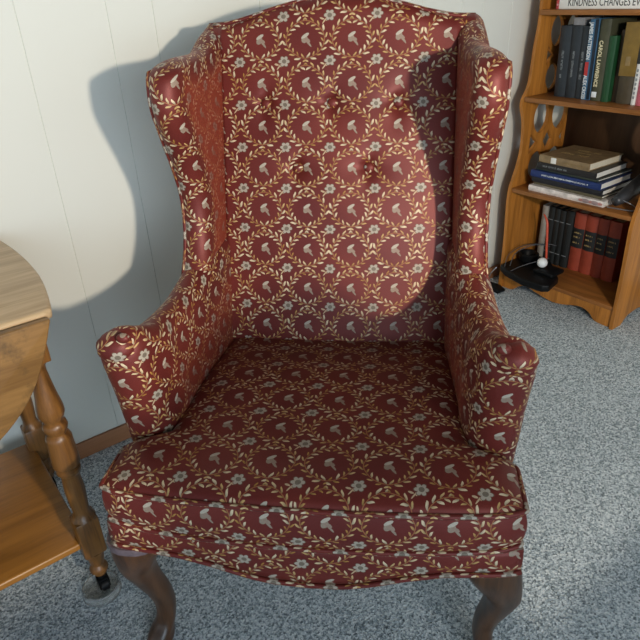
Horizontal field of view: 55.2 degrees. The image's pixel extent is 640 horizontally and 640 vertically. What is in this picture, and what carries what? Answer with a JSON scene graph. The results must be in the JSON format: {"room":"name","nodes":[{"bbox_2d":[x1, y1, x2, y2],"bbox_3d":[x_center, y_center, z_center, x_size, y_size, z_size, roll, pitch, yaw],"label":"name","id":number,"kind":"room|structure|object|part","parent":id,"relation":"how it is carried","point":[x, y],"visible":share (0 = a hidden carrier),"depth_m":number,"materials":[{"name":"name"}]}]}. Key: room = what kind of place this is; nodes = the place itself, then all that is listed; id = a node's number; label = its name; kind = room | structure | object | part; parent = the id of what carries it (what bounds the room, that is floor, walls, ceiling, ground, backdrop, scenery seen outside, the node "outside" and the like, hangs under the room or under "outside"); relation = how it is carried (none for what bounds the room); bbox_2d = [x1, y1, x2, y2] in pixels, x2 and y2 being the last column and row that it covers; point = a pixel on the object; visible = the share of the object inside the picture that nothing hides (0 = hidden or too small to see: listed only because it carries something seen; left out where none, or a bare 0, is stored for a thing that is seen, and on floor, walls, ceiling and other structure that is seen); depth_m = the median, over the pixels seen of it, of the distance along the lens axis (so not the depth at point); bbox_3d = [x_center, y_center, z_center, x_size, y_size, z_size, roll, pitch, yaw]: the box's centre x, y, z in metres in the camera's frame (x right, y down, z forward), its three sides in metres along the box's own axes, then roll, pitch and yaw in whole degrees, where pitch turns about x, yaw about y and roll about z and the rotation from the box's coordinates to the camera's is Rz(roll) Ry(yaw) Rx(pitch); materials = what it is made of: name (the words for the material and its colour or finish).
{"room":"living room","nodes":[
{"label":"living room","id":0,"kind":"room"},
{"bbox_2d":[0,0,560,453],"bbox_3d":[-0.885,-0.616,1.135,4.585,2.400,0.060,-22,34,-32],"label":"wall","id":1,"kind":"structure","parent":0,"point":[89,195],"depth_m":1.53,"materials":[{"name":"white paint"}]},
{"bbox_2d":[51,263,500,465],"bbox_3d":[-0.816,0.428,1.668,4.585,0.052,0.012,-22,34,-32],"label":"baseboard","id":2,"kind":"structure","parent":1,"relation":"attached to","point":[111,437],"depth_m":1.79,"materials":[{"name":"brown wood"}]},
{"bbox_2d":[0,275,639,639],"bbox_3d":[0.469,1.216,0.213,4.585,0.050,4.200,-22,34,-32],"label":"floor","id":3,"kind":"structure","parent":0,"point":[577,456],"depth_m":1.39,"materials":[{"name":"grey carpet"}]},
{"bbox_2d":[0,241,110,591],"bbox_3d":[-0.924,0.352,1.131,0.945,0.694,0.477,-22,34,-32],"label":"drop-leaf table","id":4,"kind":"object","parent":3,"relation":"on","point":[38,529],"visible":1,"depth_m":1.23,"materials":[{"name":"brown wood"}]},
{"bbox_3d":[-0.733,0.139,1.473,0.052,0.622,0.052,-22,34,-32],"label":"leg","id":5,"kind":"part","parent":4,"relation":"part of","materials":[{"name":"brown wood"}]},
{"bbox_2d":[0,444,80,590],"bbox_3d":[-0.927,0.520,1.232,0.784,0.018,0.422,-22,34,-32],"label":"shelf","id":6,"kind":"object","parent":4,"relation":"attached to","point":[36,531],"depth_m":1.34,"materials":[{"name":"brown wood"}]},
{"bbox_3d":[-0.496,0.279,1.197,0.052,0.622,0.052,-22,34,-32],"label":"leg","id":7,"kind":"part","parent":4,"relation":"part of","materials":[{"name":"brown wood"}]},
{"bbox_2d":[82,570,121,607],"bbox_3d":[-0.485,0.596,1.360,0.084,0.022,0.084,-22,34,-32],"label":"cup","id":8,"kind":"object","parent":3,"relation":"on","point":[93,596],"visible":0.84,"depth_m":1.35,"materials":[{"name":"clear plastic"}]},
{"bbox_2d":[96,0,538,639],"bbox_3d":[0.017,-0.003,1.237,0.726,1.153,0.824,1,29,7],"label":"armchair","id":9,"kind":"object","parent":3,"relation":"on","point":[331,388],"visible":1,"depth_m":1.19,"materials":[{"name":"red fabric"}]},
{"bbox_3d":[-0.320,0.515,1.172,0.097,0.331,0.102,1,29,7],"label":"leg","id":10,"kind":"part","parent":9,"relation":"part of","materials":[{"name":"brown wood"}]},
{"bbox_3d":[-0.270,0.058,1.280,0.094,0.352,0.524,4,29,11],"label":"arm","id":11,"kind":"part","parent":9,"relation":"part of"},
{"bbox_2d":[102,337,526,550],"bbox_3d":[0.007,0.187,1.195,0.688,0.112,0.565,1,29,7],"label":"seat cushion","id":12,"kind":"object","parent":9,"relation":"on","point":[274,443],"depth_m":1.01,"materials":[{"name":"red fabric"}]},
{"bbox_3d":[0.017,0.248,1.283,0.686,0.100,0.647,1,29,7],"label":"seat rail","id":13,"kind":"part","parent":9,"relation":"part of","materials":[{"name":"red fabric"}]},
{"bbox_3d":[0.041,-0.283,1.373,0.570,0.793,0.313,1,29,7],"label":"backrest","id":14,"kind":"part","parent":9,"relation":"part of","materials":[{"name":"red fabric"}]},
{"bbox_3d":[0.302,0.072,1.206,0.094,0.352,0.524,-1,28,3],"label":"arm","id":15,"kind":"part","parent":9,"relation":"part of"},
{"bbox_3d":[0.297,0.530,1.093,0.104,0.331,0.102,1,29,7],"label":"leg","id":16,"kind":"part","parent":9,"relation":"part of","materials":[{"name":"brown wood"}]},
{"bbox_2d":[489,267,504,293],"bbox_3d":[0.743,-0.183,2.610,0.055,0.101,0.114,-16,31,-23],"label":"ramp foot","id":17,"kind":"object","parent":3,"relation":"on","point":[497,288],"visible":0.57,"depth_m":2.60,"materials":[{"name":"black plastic"}]},
{"bbox_3d":[0.745,-0.144,2.631,0.055,0.013,0.114,-16,31,-23],"label":"plate","id":18,"kind":"part","parent":17,"relation":"part of","materials":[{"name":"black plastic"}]},
{"bbox_2d":[498,0,639,329],"bbox_3d":[1.029,-0.730,2.212,0.337,1.420,0.519,-22,34,-32],"label":"bookcase","id":19,"kind":"object","parent":3,"relation":"on","point":[608,126],"visible":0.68,"depth_m":2.34,"materials":[{"name":"brown wood"}]},
{"bbox_2d":[500,244,563,291],"bbox_3d":[0.892,-0.237,2.501,0.259,0.115,0.254,-22,34,-32],"label":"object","id":20,"kind":"object","parent":19,"relation":"on","point":[524,270],"visible":0.96,"depth_m":2.48,"materials":[{"name":"black plastic"}]},
{"bbox_2d":[500,256,557,291],"bbox_3d":[0.893,-0.199,2.522,0.259,0.030,0.254,-22,34,-32],"label":"tray","id":21,"kind":"object","parent":20,"relation":"on","point":[532,276],"depth_m":2.46,"materials":[{"name":"black plastic"}]},
{"bbox_2d":[519,249,538,262],"bbox_3d":[0.881,-0.269,2.585,0.084,0.037,0.084,-22,34,-32],"label":"cup","id":22,"kind":"object","parent":20,"relation":"on","point":[525,255],"depth_m":2.57,"materials":[{"name":"black plastic"}]},
{"bbox_2d":[537,258,547,267],"bbox_3d":[0.899,-0.232,2.475,0.041,0.041,0.041,-22,34,-32],"label":"golf ball","id":23,"kind":"object","parent":20,"relation":"on","point":[541,262],"visible":1,"depth_m":2.46,"materials":[{"name":"white plastic"}]},
{"bbox_2d":[544,214,548,258],"bbox_3d":[0.920,-0.333,2.496,0.010,0.198,0.051,-16,31,-23],"label":"stick","id":24,"kind":"object","parent":20,"relation":"on","point":[546,219],"visible":0.94,"depth_m":2.48,"materials":[{"name":"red plastic"}]},
{"bbox_3d":[0.874,-0.820,2.390,0.337,1.420,0.013,-22,34,-32],"label":"panel","id":25,"kind":"part","parent":19,"relation":"part of","materials":[{"name":"brown wood"}]},
{"bbox_2d":[537,202,555,256],"bbox_3d":[0.994,-0.389,2.637,0.130,0.246,0.024,-22,34,-32],"label":"book","id":26,"kind":"object","parent":19,"relation":"on","point":[546,207],"visible":0.41,"depth_m":2.59,"materials":[{"name":"white paper"}]},
{"bbox_2d":[543,203,561,259],"bbox_3d":[1.014,-0.380,2.620,0.126,0.245,0.027,-22,34,-32],"label":"book","id":27,"kind":"object","parent":19,"relation":"on","point":[552,210],"visible":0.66,"depth_m":2.56,"materials":[{"name":"black fabric"}]},
{"bbox_2d":[548,205,569,263],"bbox_3d":[1.031,-0.369,2.601,0.126,0.243,0.024,-22,34,-32],"label":"book","id":28,"kind":"object","parent":19,"relation":"on","point":[558,209],"visible":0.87,"depth_m":2.56,"materials":[{"name":"black fabric"}]},
{"bbox_2d":[553,207,573,265],"bbox_3d":[1.046,-0.359,2.583,0.126,0.240,0.023,-22,34,-32],"label":"book","id":29,"kind":"object","parent":19,"relation":"on","point":[564,211],"visible":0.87,"depth_m":2.54,"materials":[{"name":"black fabric"}]},
{"bbox_2d":[554,24,574,96],"bbox_3d":[0.936,-0.955,2.244,0.171,0.236,0.044,-22,32,-32],"label":"book","id":30,"kind":"object","parent":19,"relation":"on","point":[566,30],"visible":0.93,"depth_m":2.20,"materials":[{"name":"paper"}]},
{"bbox_2d":[559,208,581,267],"bbox_3d":[1.065,-0.350,2.561,0.126,0.244,0.034,-22,34,-32],"label":"book","id":31,"kind":"object","parent":19,"relation":"on","point":[571,214],"visible":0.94,"depth_m":2.52,"materials":[{"name":"black fabric"}]},
{"bbox_2d":[528,183,615,207],"bbox_3d":[1.000,-0.500,2.342,0.229,0.022,0.310,-22,34,-32],"label":"book","id":32,"kind":"object","parent":19,"relation":"on","point":[604,202],"visible":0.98,"depth_m":2.26,"materials":[{"name":"white paper"}]},
{"bbox_2d":[534,182,622,199],"bbox_3d":[1.008,-0.521,2.346,0.218,0.011,0.285,-21,33,-30],"label":"magazine","id":33,"kind":"object","parent":32,"relation":"on","point":[542,184],"visible":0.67,"depth_m":2.25,"materials":[{"name":"paper"}]},
{"bbox_2d":[532,176,632,196],"bbox_3d":[1.002,-0.536,2.342,0.223,0.020,0.290,-22,34,-32],"label":"book","id":34,"kind":"object","parent":33,"relation":"on","point":[611,189],"visible":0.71,"depth_m":2.26,"materials":[{"name":"black paper"}]},
{"bbox_2d":[530,168,632,190],"bbox_3d":[0.991,-0.556,2.332,0.217,0.025,0.289,-22,34,-32],"label":"book","id":35,"kind":"object","parent":34,"relation":"on","point":[602,185],"visible":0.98,"depth_m":2.25,"materials":[{"name":"blue paper"}]},
{"bbox_2d":[536,167,631,182],"bbox_3d":[1.005,-0.576,2.333,0.222,0.008,0.260,-21,33,-30],"label":"magazine","id":36,"kind":"object","parent":35,"relation":"on","point":[627,170],"visible":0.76,"depth_m":2.25,"materials":[{"name":"paper"}]},
{"bbox_2d":[537,161,627,179],"bbox_3d":[0.994,-0.589,2.325,0.219,0.024,0.243,-22,34,-32],"label":"book","id":37,"kind":"object","parent":36,"relation":"on","point":[613,168],"visible":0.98,"depth_m":2.25,"materials":[{"name":"grey paper"}]},
{"bbox_2d":[539,145,622,171],"bbox_3d":[0.987,-0.616,2.319,0.219,0.028,0.210,-21,33,-30],"label":"book","id":38,"kind":"object","parent":37,"relation":"on","point":[588,159],"visible":1,"depth_m":2.28,"materials":[{"name":"brown paper"}]},
{"bbox_3d":[1.039,-0.481,2.346,0.322,0.017,0.493,-22,34,-32],"label":"shelf","id":39,"kind":"part","parent":19,"relation":"part of","materials":[{"name":"brown wood"}]},
{"bbox_2d":[565,25,586,97],"bbox_3d":[0.963,-0.939,2.213,0.171,0.236,0.039,-22,32,-32],"label":"book","id":40,"kind":"object","parent":19,"relation":"on","point":[577,31],"visible":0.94,"depth_m":2.17,"materials":[{"name":"paper"}]},
{"bbox_2d":[573,15,603,24],"bbox_3d":[0.945,-1.054,2.151,0.120,0.025,0.042,-22,34,-32],"label":"box","id":41,"kind":"object","parent":40,"relation":"on","point":[584,20],"visible":0.73,"depth_m":2.12,"materials":[{"name":"white cardboard"}]},
{"bbox_2d":[567,210,592,270],"bbox_3d":[1.095,-0.337,2.532,0.126,0.246,0.049,-22,34,-32],"label":"book","id":42,"kind":"object","parent":19,"relation":"on","point":[581,217],"visible":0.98,"depth_m":2.49,"materials":[{"name":"red leather"}]},
{"bbox_2d":[574,25,589,98],"bbox_3d":[0.984,-0.927,2.189,0.171,0.236,0.028,-22,32,-32],"label":"book","id":43,"kind":"object","parent":19,"relation":"on","point":[585,35],"visible":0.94,"depth_m":2.14,"materials":[{"name":"paper"}]},
{"bbox_3d":[1.032,-0.783,2.188,0.306,0.017,0.493,-22,34,-32],"label":"shelf","id":44,"kind":"part","parent":19,"relation":"part of","materials":[{"name":"brown wood"}]},
{"bbox_3d":[1.057,-0.175,2.515,0.314,0.017,0.493,-22,34,-32],"label":"shelf","id":45,"kind":"part","parent":19,"relation":"part of","materials":[{"name":"brown wood"}]},
{"bbox_3d":[1.034,-1.043,2.059,0.272,0.017,0.493,-22,34,-32],"label":"shelf","id":46,"kind":"part","parent":19,"relation":"part of","materials":[{"name":"brown wood"}]},
{"bbox_2d":[578,212,605,274],"bbox_3d":[1.126,-0.318,2.495,0.126,0.246,0.050,-22,34,-32],"label":"book","id":47,"kind":"object","parent":19,"relation":"on","point":[593,219],"visible":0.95,"depth_m":2.46,"materials":[{"name":"red leather"}]},
{"bbox_2d":[556,0,639,8],"bbox_3d":[0.964,-1.046,1.969,0.025,0.080,0.437,-22,34,-32],"label":"sign","id":48,"kind":"object","parent":19,"relation":"on","point":[561,4],"visible":1,"depth_m":2.02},
{"bbox_3d":[1.157,-0.800,2.288,0.008,1.340,0.493,-22,34,-32],"label":"panel","id":49,"kind":"part","parent":19,"relation":"part of","materials":[{"name":"brown wood"}]},
{"bbox_2d":[581,16,623,99],"bbox_3d":[0.995,-0.922,2.156,0.167,0.258,0.034,-22,32,-32],"label":"book","id":50,"kind":"object","parent":19,"relation":"on","point":[595,24],"visible":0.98,"depth_m":2.11,"materials":[{"name":"blue paper"}]},
{"bbox_2d":[590,216,614,277],"bbox_3d":[1.156,-0.301,2.461,0.126,0.246,0.042,-22,34,-32],"label":"book","id":51,"kind":"object","parent":19,"relation":"on","point":[604,224],"visible":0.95,"depth_m":2.42,"materials":[{"name":"red leather"}]},
{"bbox_2d":[600,34,621,101],"bbox_3d":[1.035,-0.872,2.113,0.150,0.208,0.026,-22,33,-32],"label":"book","id":52,"kind":"object","parent":19,"relation":"on","point":[614,42],"visible":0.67,"depth_m":2.07,"materials":[{"name":"green paper"}]},
{"bbox_2d":[590,16,637,100],"bbox_3d":[1.019,-0.908,2.128,0.167,0.258,0.039,-22,33,-32],"label":"book","id":53,"kind":"object","parent":19,"relation":"on","point":[609,27],"visible":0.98,"depth_m":2.07,"materials":[{"name":"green paper"}]},
{"bbox_2d":[600,218,629,281],"bbox_3d":[1.185,-0.284,2.428,0.126,0.246,0.049,-22,34,-32],"label":"book","id":54,"kind":"object","parent":19,"relation":"on","point":[618,231],"visible":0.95,"depth_m":2.39,"materials":[{"name":"red leather"}]},
{"bbox_2d":[611,29,625,101],"bbox_3d":[1.068,-0.878,2.102,0.150,0.226,0.024,-22,33,-32],"label":"book","id":55,"kind":"object","parent":19,"relation":"on","point":[616,80],"visible":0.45,"depth_m":2.07,"materials":[{"name":"black paper"}]},
{"bbox_2d":[607,174,639,211],"bbox_3d":[1.152,-0.494,2.177,0.279,0.154,0.089,-22,34,-32],"label":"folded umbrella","id":56,"kind":"object","parent":19,"relation":"on","point":[631,190],"visible":0.92,"depth_m":2.14,"materials":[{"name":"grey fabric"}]},
{"bbox_3d":[1.183,-0.640,2.033,0.337,1.420,0.013,-22,34,-32],"label":"panel","id":57,"kind":"part","parent":19,"relation":"part of","materials":[{"name":"brown wood"}]},
{"bbox_2d":[615,21,639,103],"bbox_3d":[1.080,-0.870,2.059,0.167,0.250,0.055,-22,33,-32],"label":"book","id":58,"kind":"object","parent":19,"relation":"on","point":[628,64],"visible":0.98,"depth_m":2.01,"materials":[{"name":"brown paper"}]},
{"bbox_3d":[1.016,-0.883,1.998,0.007,0.162,0.055,-22,33,-32],"label":"spine panel","id":59,"kind":"part","parent":58,"relation":"part of","materials":[{"name":"yellow paper"}]},
{"bbox_2d":[630,48,639,104],"bbox_3d":[1.097,-0.845,2.035,0.151,0.230,0.015,-22,33,-32],"label":"book","id":60,"kind":"object","parent":19,"relation":"on","point":[637,75],"visible":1,"depth_m":2.02,"materials":[{"name":"paper"}]},
{"bbox_2d":[635,81,639,105],"bbox_3d":[1.112,-0.831,2.023,0.150,0.215,0.028,-22,33,-32],"label":"book","id":61,"kind":"object","parent":19,"relation":"on","point":[637,103],"visible":1,"depth_m":2.03,"materials":[{"name":"pink paper"}]},
{"bbox_2d":[546,15,574,150],"bbox_3d":[2.235,-0.614,0.867,0.060,2.400,4.260,-22,34,-32],"label":"wall","id":62,"kind":"structure","parent":0,"point":[558,110],"depth_m":2.54,"materials":[{"name":"white paint"}]}
]}

